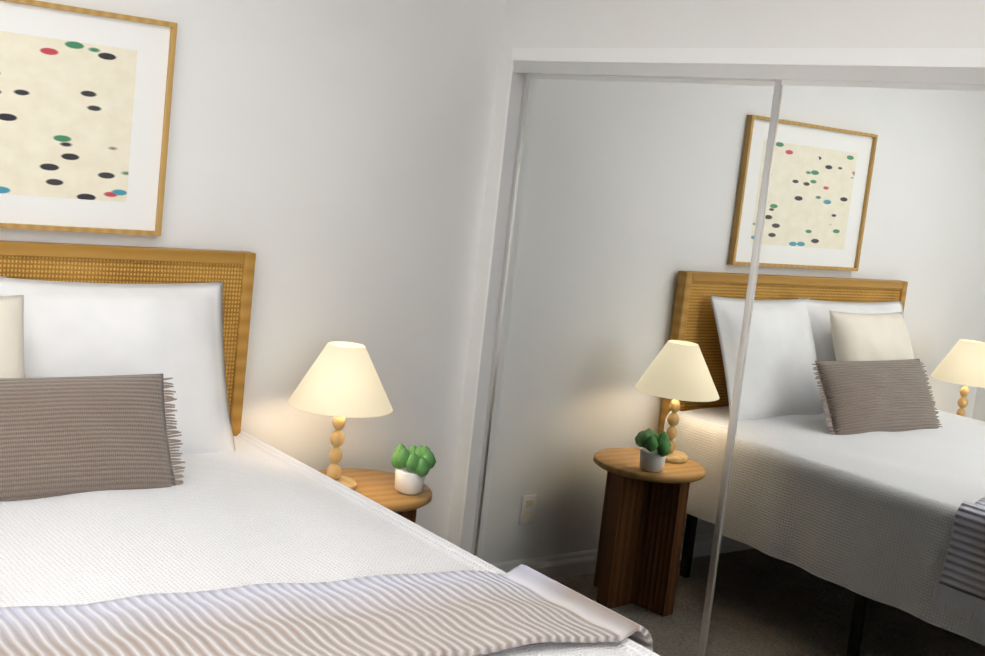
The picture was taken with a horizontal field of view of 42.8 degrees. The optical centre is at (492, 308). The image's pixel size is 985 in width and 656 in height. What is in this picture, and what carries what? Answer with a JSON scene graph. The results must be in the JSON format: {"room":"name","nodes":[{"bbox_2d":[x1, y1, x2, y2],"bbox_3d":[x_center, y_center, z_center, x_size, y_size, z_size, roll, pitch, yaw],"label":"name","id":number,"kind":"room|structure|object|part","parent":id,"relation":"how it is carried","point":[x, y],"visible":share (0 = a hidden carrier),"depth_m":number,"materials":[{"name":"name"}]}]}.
{"room":"bedroom","nodes":[
{"label":"bedroom","id":0,"kind":"room"},
{"bbox_2d":[0,0,505,539],"bbox_3d":[-1.429,-0.159,3.590,3.576,2.440,0.100,1,9,-37],"label":"wall","id":1,"kind":"structure","parent":0,"point":[328,162],"depth_m":4.20,"materials":[{"name":"paint"}]},
{"bbox_2d":[0,0,177,235],"bbox_3d":[-1.350,-0.540,3.484,0.945,0.635,0.028,1,9,-37],"label":"picture frame","id":2,"kind":"object","parent":1,"relation":"attached to","point":[85,101],"visible":0.89,"depth_m":3.62,"materials":[{"name":"brown wood"}]},
{"bbox_2d":[0,11,137,202],"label":"print","id":3,"kind":"object","parent":2,"relation":"attached to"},
{"bbox_2d":[447,0,518,545],"bbox_3d":[0.003,-0.123,4.579,0.100,2.440,0.075,1,9,-37],"label":"wall","id":4,"kind":"structure","parent":0,"point":[509,26],"depth_m":4.55,"materials":[{"name":"paint"}]},
{"bbox_2d":[514,0,984,47],"bbox_3d":[0.858,-0.921,3.481,0.100,0.410,2.410,1,9,-37],"label":"wall","id":5,"kind":"structure","parent":0,"point":[750,23],"depth_m":3.56,"materials":[{"name":"paint"}]},
{"bbox_2d":[471,74,774,655],"bbox_3d":[0.377,0.217,4.096,0.024,1.941,1.209,1,9,-37],"label":"mirror door","id":6,"kind":"structure","parent":5,"relation":"in","point":[633,211],"depth_m":4.03,"materials":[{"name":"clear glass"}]},
{"bbox_2d":[458,48,984,552],"bbox_3d":[0.723,0.282,3.628,0.104,2.030,2.410,1,9,-37],"label":"trim","id":7,"kind":"structure","parent":5,"relation":"attached to","point":[892,56],"depth_m":4.28,"materials":[{"name":"white paint"}]},
{"bbox_2d":[513,61,984,84],"bbox_3d":[0.714,0.304,3.626,0.089,1.985,2.382,1,9,-37],"label":"trim","id":8,"kind":"structure","parent":5,"relation":"attached to","point":[911,74],"depth_m":3.53,"materials":[{"name":"white paint"}]},
{"bbox_2d":[697,79,984,655],"bbox_3d":[1.048,0.408,3.151,0.024,1.941,1.199,1,9,-37],"label":"mirror door","id":9,"kind":"structure","parent":5,"relation":"in","point":[850,517],"depth_m":3.27,"materials":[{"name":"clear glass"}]},
{"bbox_3d":[2.390,1.572,3.422,9.676,0.100,7.100,1,9,-37],"label":"floor","id":10,"kind":"structure","parent":0,"visible":0},
{"bbox_2d":[0,240,659,655],"bbox_3d":[-0.816,0.619,2.657,1.920,1.265,2.321,1,9,-37],"label":"bed","id":11,"kind":"object","parent":10,"relation":"on","point":[154,500],"visible":1,"depth_m":3.05,"materials":[{"name":"fabric"}]},
{"bbox_2d":[0,275,238,482],"bbox_3d":[-1.084,0.189,3.607,0.724,0.567,0.197,1,-13,-37],"label":"pillow","id":12,"kind":"object","parent":11,"relation":"on","point":[75,325],"depth_m":3.62,"materials":[{"name":"white fabric"}]},
{"bbox_3d":[-1.438,0.178,3.541,1.543,0.679,0.030,1,9,-37],"label":"headboard panel","id":13,"kind":"part","parent":11,"relation":"part of","materials":[{"name":"wicker"}]},
{"bbox_3d":[-1.466,0.435,3.571,1.609,1.265,0.050,1,9,-37],"label":"headboard","id":14,"kind":"part","parent":11,"relation":"part of","materials":[{"name":"brown wood"}]},
{"bbox_2d":[0,564,652,655],"bbox_3d":[-0.578,0.783,2.343,1.881,0.388,0.601,1,9,-37],"label":"throw","id":15,"kind":"object","parent":11,"relation":"on","point":[311,609],"depth_m":2.49,"materials":[{"name":"grey fabric"}]},
{"bbox_2d":[0,430,659,655],"bbox_3d":[-0.809,0.881,2.672,1.883,0.674,2.251,1,9,-37],"label":"duvet","id":16,"kind":"object","parent":11,"relation":"on","point":[244,520],"depth_m":2.71,"materials":[{"name":"fabric"}]},
{"bbox_2d":[319,468,431,522],"bbox_3d":[-0.438,0.844,4.090,0.430,0.554,0.430,1,9,-37],"label":"nightstand","id":17,"kind":"object","parent":10,"relation":"on","point":[377,486],"visible":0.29,"depth_m":4.04,"materials":[{"name":"brown wood"}]},
{"bbox_2d":[288,341,392,489],"bbox_3d":[-0.482,0.339,3.970,0.330,0.460,0.330,1,9,-37],"label":"lamp","id":18,"kind":"object","parent":17,"relation":"on","point":[340,381],"visible":0.9,"depth_m":3.87,"materials":[{"name":"beige fabric"}]},
{"bbox_3d":[-0.468,0.209,3.953,0.330,0.196,0.330,1,9,-37],"label":"lamp shade","id":19,"kind":"part","parent":18,"relation":"part of","materials":[{"name":"beige fabric"}]},
{"bbox_2d":[391,443,435,494],"bbox_3d":[-0.253,0.514,4.024,0.137,0.151,0.154,1,9,-37],"label":"plant pot","id":20,"kind":"object","parent":17,"relation":"on","point":[413,465],"visible":1,"depth_m":3.98,"materials":[{"name":"white"}]}
]}

